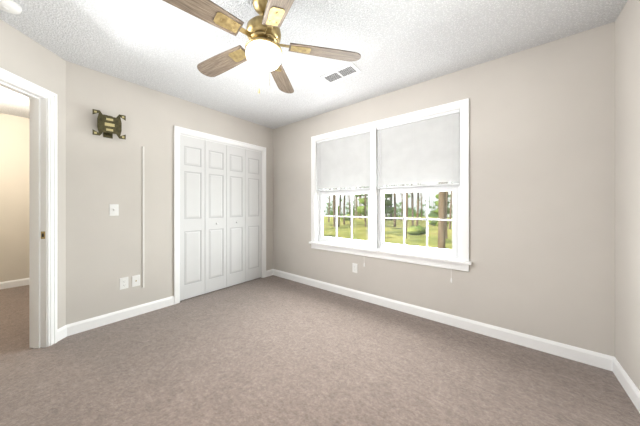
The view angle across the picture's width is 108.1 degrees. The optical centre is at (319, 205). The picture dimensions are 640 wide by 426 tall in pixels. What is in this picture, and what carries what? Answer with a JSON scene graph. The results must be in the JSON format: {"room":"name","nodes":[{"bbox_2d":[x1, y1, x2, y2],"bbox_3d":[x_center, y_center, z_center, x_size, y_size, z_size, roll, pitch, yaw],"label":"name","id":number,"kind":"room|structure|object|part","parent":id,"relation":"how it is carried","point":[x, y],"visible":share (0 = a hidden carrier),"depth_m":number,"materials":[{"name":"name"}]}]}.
{"room":"empty bedroom","nodes":[
{"label":"empty bedroom","id":0,"kind":"room"},
{"bbox_2d":[0,113,28,281],"bbox_3d":[-4.664,-0.067,3.006,0.120,2.440,1.500,0,0,39],"label":"wall","id":1,"kind":"structure","parent":0,"point":[14,197],"depth_m":3.29,"materials":[{"name":"paint"}]},
{"bbox_2d":[0,278,28,288],"bbox_3d":[-4.631,1.103,2.942,0.014,0.100,1.500,0,0,39],"label":"baseboard","id":2,"kind":"structure","parent":1,"relation":"attached to","point":[19,282],"depth_m":3.30,"materials":[{"name":"white wood"}]},
{"bbox_2d":[0,19,65,328],"bbox_3d":[-2.249,-0.067,1.492,0.120,2.440,1.119,0,0,-6],"label":"wall","id":3,"kind":"structure","parent":0,"point":[23,56],"depth_m":1.97,"materials":[{"name":"beige paint"}]},
{"bbox_2d":[0,68,56,348],"bbox_3d":[-2.241,0.104,1.487,0.143,2.097,0.944,0,0,-6],"label":"door frame","id":4,"kind":"structure","parent":3,"relation":"attached to","point":[42,217],"depth_m":1.89,"materials":[{"name":"white wood"}]},
{"bbox_2d":[66,61,272,324],"bbox_3d":[-1.516,-0.067,3.072,0.120,2.440,2.509,0,0,39],"label":"wall","id":5,"kind":"structure","parent":0,"point":[103,252],"depth_m":2.37,"materials":[{"name":"beige paint"}]},
{"bbox_2d":[92,109,125,139],"bbox_3d":[-2.038,-0.777,2.240,0.102,0.236,0.234,0,0,39],"label":"bracket","id":6,"kind":"object","parent":5,"relation":"attached to","point":[108,126],"visible":1,"depth_m":2.22,"materials":[{"name":"brown metal"}]},
{"bbox_2d":[109,204,118,215],"bbox_3d":[-2.041,0.040,2.301,0.022,0.115,0.070,0,0,39],"label":"light switch","id":7,"kind":"object","parent":5,"relation":"attached to","point":[113,209],"visible":1,"depth_m":2.30,"materials":[{"name":"white plastic"}]},
{"bbox_2d":[57,296,173,341],"bbox_3d":[-1.989,1.103,2.352,0.040,0.100,0.923,0,0,39],"label":"baseboard","id":8,"kind":"structure","parent":5,"relation":"attached to","point":[91,323],"depth_m":2.28,"materials":[{"name":"white wood"}]},
{"bbox_2d":[120,277,127,289],"bbox_3d":[-1.998,0.788,2.366,0.008,0.115,0.070,0,0,39],"label":"electrical outlet","id":9,"kind":"object","parent":5,"relation":"attached to","point":[124,283],"visible":1,"depth_m":2.37,"materials":[{"name":"white plastic"}]},
{"bbox_2d":[132,275,139,286],"bbox_3d":[-1.933,0.788,2.440,0.017,0.115,0.070,0,0,39],"label":"outlet","id":10,"kind":"object","parent":5,"relation":"attached to","point":[135,280],"visible":1,"depth_m":2.44,"materials":[{"name":"white plastic"}]},
{"bbox_2d":[142,146,143,287],"bbox_3d":[-1.897,0.118,2.490,0.010,1.516,0.020,0,0,39],"label":"cover","id":11,"kind":"object","parent":5,"relation":"attached to","point":[142,216],"visible":1,"depth_m":2.48,"materials":[{"name":"white paint"}]},
{"bbox_2d":[174,125,265,304],"bbox_3d":[-1.340,0.104,3.277,0.139,2.097,1.334,0,0,39],"label":"trim","id":12,"kind":"structure","parent":5,"relation":"attached to","point":[179,131],"depth_m":2.87,"materials":[{"name":"white wood"}]},
{"bbox_2d":[180,135,260,300],"bbox_3d":[-1.312,0.143,3.255,0.067,1.992,1.192,0,0,39],"label":"closet door","id":13,"kind":"structure","parent":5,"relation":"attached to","point":[220,216],"depth_m":3.15,"materials":[{"name":"white paint"}]},
{"bbox_2d":[0,0,626,128],"bbox_3d":[-1.567,-1.347,1.999,6.640,0.120,4.250,0,0,39],"label":"ceiling","id":14,"kind":"structure","parent":0,"point":[162,46],"depth_m":1.80,"materials":[{"name":"white paint"}]},
{"bbox_2d":[0,0,21,13],"bbox_3d":[-1.988,-1.266,1.464,0.132,0.042,0.132,0,0,39],"label":"smoke detector","id":15,"kind":"object","parent":14,"relation":"attached to","point":[11,6],"visible":1,"depth_m":1.46,"materials":[{"name":"white plastic"}]},
{"bbox_2d":[163,0,360,93],"bbox_3d":[-0.401,-0.978,1.450,1.253,0.618,1.210,0,0,39],"label":"ceiling fan","id":16,"kind":"object","parent":14,"relation":"hanging from","point":[262,51],"visible":1,"depth_m":1.41,"materials":[{"name":"brown wood"}]},
{"bbox_3d":[-0.611,-1.032,1.219,0.593,0.014,0.140,0,-11,-44],"label":"blade","id":17,"kind":"part","parent":16,"relation":"part of","materials":[{"name":"brown wood"}]},
{"bbox_3d":[-0.665,-1.032,1.652,0.593,0.014,0.140,0,-11,31],"label":"blade","id":18,"kind":"part","parent":16,"relation":"part of","materials":[{"name":"brown wood"}]},
{"bbox_3d":[-0.355,-0.928,1.471,0.223,0.100,0.223,0,0,39],"label":"globe","id":19,"kind":"part","parent":16,"relation":"part of"},
{"bbox_3d":[-0.322,-1.032,1.828,0.140,0.014,0.593,11,1,5],"label":"blade","id":20,"kind":"part","parent":16,"relation":"part of","materials":[{"name":"brown wood"}]},
{"bbox_3d":[-0.189,-1.032,1.153,0.140,0.014,0.593,-12,6,-27],"label":"blade","id":21,"kind":"part","parent":16,"relation":"part of","materials":[{"name":"brown wood"}]},
{"bbox_3d":[-0.007,-1.032,1.556,0.593,0.014,0.140,0,11,-13],"label":"blade","id":22,"kind":"part","parent":16,"relation":"part of","materials":[{"name":"brown wood"}]},
{"bbox_2d":[320,63,360,83],"bbox_3d":[0.195,-1.282,2.263,0.370,0.008,0.170,0,0,39],"label":"ceiling vent","id":23,"kind":"object","parent":14,"relation":"in","point":[344,72],"visible":1,"depth_m":2.25,"materials":[{"name":"white metal"}]},
{"bbox_2d":[0,275,639,425],"bbox_3d":[-1.601,1.183,1.956,6.640,0.060,4.140,0,0,39],"label":"floor","id":24,"kind":"structure","parent":0,"point":[272,350],"depth_m":1.61,"materials":[{"name":"beige carpet"}]},
{"bbox_2d":[273,22,614,356],"bbox_3d":[0.686,-0.067,2.817,3.880,2.440,0.160,0,0,39],"label":"wall","id":25,"kind":"structure","parent":0,"point":[542,188],"depth_m":1.94,"materials":[{"name":"beige paint"}]},
{"bbox_2d":[352,263,356,272],"bbox_3d":[0.437,0.778,2.909,0.070,0.115,0.008,0,0,39],"label":"outlet","id":26,"kind":"object","parent":25,"relation":"attached to","point":[354,267],"visible":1,"depth_m":2.91,"materials":[{"name":"white plastic"}]},
{"bbox_2d":[318,113,459,258],"bbox_3d":[0.690,-0.206,2.825,1.776,1.438,0.093,0,0,39],"label":"window","id":27,"kind":"structure","parent":25,"relation":"in","point":[435,251],"depth_m":2.62,"materials":[{"name":"white plastic"}]},
{"bbox_2d":[316,129,369,266],"bbox_3d":[0.267,-0.098,3.032,0.846,1.651,0.094,0,0,39],"label":"window blind","id":28,"kind":"object","parent":27,"relation":"attached to","point":[343,161],"visible":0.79,"depth_m":3.03,"materials":[{"name":"white fabric"}]},
{"bbox_2d":[377,109,459,282],"bbox_3d":[0.985,-0.098,2.459,0.846,1.651,0.094,0,0,39],"label":"window blind","id":29,"kind":"object","parent":27,"relation":"attached to","point":[418,151],"visible":1,"depth_m":2.44,"materials":[{"name":"white fabric"}]},
{"bbox_2d":[309,98,471,271],"bbox_3d":[0.670,-0.195,2.800,1.960,1.605,0.208,0,0,39],"label":"trim","id":30,"kind":"structure","parent":25,"relation":"attached to","point":[463,263],"depth_m":2.57,"materials":[{"name":"white wood"}]},
{"bbox_2d":[272,269,613,369],"bbox_3d":[0.632,1.103,2.749,3.640,0.100,0.014,0,0,39],"label":"baseboard","id":31,"kind":"structure","parent":25,"relation":"attached to","point":[599,360],"depth_m":2.13,"materials":[{"name":"white wood"}]},
{"bbox_2d":[615,0,639,390],"bbox_3d":[1.089,-0.067,0.308,0.120,2.440,3.260,0,0,39],"label":"wall","id":32,"kind":"structure","parent":0,"point":[627,189],"depth_m":1.45,"materials":[{"name":"beige paint"}]},
{"bbox_2d":[608,355,639,412],"bbox_3d":[1.067,1.103,0.389,0.014,0.100,3.120,0,0,39],"label":"baseboard","id":33,"kind":"structure","parent":32,"relation":"attached to","point":[632,391],"depth_m":1.45,"materials":[{"name":"white wood"}]},
{"label":"outside","id":34,"kind":"structure","parent":0,"visible":0},
{"bbox_2d":[323,182,452,216],"bbox_3d":[12.494,-9.697,17.609,91.961,24.500,53.988,0,0,39],"label":"woodland","id":35,"kind":"object","parent":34,"point":[430,200],"depth_m":46.02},
{"bbox_2d":[323,216,454,258],"bbox_3d":[31.832,2.153,36.737,130.000,0.200,91.680,0,0,39],"label":"ground","id":36,"kind":"structure","parent":34,"point":[360,222],"depth_m":17.97,"materials":[{"name":"green plant"}]},
{"bbox_2d":[326,189,329,221],"bbox_3d":[1.055,-3.774,29.441,1.858,11.772,4.025,0,0,39],"label":"tree","id":37,"kind":"object","parent":36,"relation":"on","point":[329,208],"depth_m":29.47,"materials":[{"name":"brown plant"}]},
{"bbox_2d":[333,195,334,226],"bbox_3d":[1.304,-5.457,22.758,2.231,15.135,3.256,0,0,39],"label":"tree","id":38,"kind":"object","parent":36,"relation":"on","point":[333,210],"depth_m":22.70,"materials":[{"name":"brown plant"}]},
{"bbox_2d":[335,188,337,225],"bbox_3d":[1.264,-5.312,23.735,3.627,14.844,2.079,0,0,39],"label":"tree","id":39,"kind":"object","parent":36,"relation":"on","point":[337,212],"depth_m":23.73,"materials":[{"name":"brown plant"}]},
{"bbox_2d":[338,195,340,226],"bbox_3d":[1.456,-4.798,22.718,1.364,13.814,1.910,0,0,39],"label":"tree","id":40,"kind":"object","parent":36,"relation":"on","point":[339,212],"depth_m":22.97,"materials":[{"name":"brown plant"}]},
{"bbox_2d":[343,195,344,223],"bbox_3d":[2.606,-4.787,25.893,2.329,13.780,2.968,0,0,39],"label":"tree","id":41,"kind":"object","parent":36,"relation":"on","point":[344,210],"depth_m":25.77,"materials":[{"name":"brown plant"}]},
{"bbox_2d":[357,187,367,220],"bbox_3d":[6.046,-2.109,30.795,2.569,8.436,2.967,0,0,39],"label":"tree","id":42,"kind":"object","parent":36,"relation":"on","point":[362,208],"depth_m":30.34,"materials":[{"name":"green plant"}]},
{"bbox_2d":[364,187,368,225],"bbox_3d":[4.634,-3.303,23.227,1.889,10.820,2.387,0,0,39],"label":"tree","id":43,"kind":"object","parent":36,"relation":"on","point":[365,206],"depth_m":22.97,"materials":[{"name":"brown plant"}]},
{"bbox_2d":[384,193,393,219],"bbox_3d":[9.780,-2.075,33.582,2.994,8.375,2.252,0,0,39],"label":"tree","id":44,"kind":"object","parent":36,"relation":"on","point":[387,206],"depth_m":32.98,"materials":[{"name":"green plant"}]},
{"bbox_2d":[387,185,395,226],"bbox_3d":[7.335,-5.133,22.887,2.676,14.484,3.414,0,0,39],"label":"tree","id":45,"kind":"object","parent":36,"relation":"on","point":[394,225],"depth_m":23.31,"materials":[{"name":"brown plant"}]},
{"bbox_2d":[340,214,448,234],"bbox_3d":[15.364,1.722,22.025,38.481,1.107,23.004,0,0,39],"label":"bush","id":46,"kind":"object","parent":36,"relation":"on","point":[435,223],"depth_m":16.95,"materials":[{"name":"green plant"}]},
{"bbox_2d":[401,193,402,220],"bbox_3d":[11.617,-4.544,32.641,3.187,13.308,3.439,0,0,39],"label":"tree","id":47,"kind":"object","parent":36,"relation":"on","point":[402,206],"depth_m":32.78,"materials":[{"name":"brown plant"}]},
{"bbox_2d":[405,184,407,238],"bbox_3d":[4.919,-5.325,14.277,2.120,14.864,1.889,0,0,39],"label":"tree","id":48,"kind":"object","parent":36,"relation":"on","point":[406,216],"depth_m":14.57,"materials":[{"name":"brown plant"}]},
{"bbox_2d":[408,184,413,225],"bbox_3d":[9.159,-3.210,24.377,2.904,10.637,2.252,0,0,39],"label":"tree","id":49,"kind":"object","parent":36,"relation":"on","point":[412,207],"depth_m":24.11,"materials":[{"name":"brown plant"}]},
{"bbox_2d":[416,192,418,225],"bbox_3d":[9.396,-5.532,22.869,2.480,15.285,2.820,0,0,39],"label":"tree","id":50,"kind":"object","parent":36,"relation":"on","point":[417,214],"depth_m":22.38,"materials":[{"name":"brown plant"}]},
{"bbox_2d":[431,191,452,214],"bbox_3d":[15.325,-1.505,29.357,2.678,7.234,2.488,0,0,39],"label":"tree","id":51,"kind":"object","parent":36,"relation":"on","point":[436,204],"depth_m":29.13,"materials":[{"name":"green plant"}]},
{"bbox_2d":[438,182,445,256],"bbox_3d":[3.852,-5.575,6.988,2.704,15.363,3.008,0,0,39],"label":"tree","id":52,"kind":"object","parent":36,"relation":"on","point":[441,215],"depth_m":7.15,"materials":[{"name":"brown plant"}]},
{"bbox_2d":[445,182,447,238],"bbox_3d":[8.518,-3.679,14.638,3.765,11.567,3.190,0,0,39],"label":"tree","id":53,"kind":"object","parent":36,"relation":"on","point":[446,211],"depth_m":14.57,"materials":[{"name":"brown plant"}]},
{"bbox_2d":[449,182,452,228],"bbox_3d":[11.781,-5.667,20.223,2.413,15.551,2.300,0,0,39],"label":"tree","id":54,"kind":"object","parent":36,"relation":"on","point":[450,210],"depth_m":20.50,"materials":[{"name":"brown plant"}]}
]}

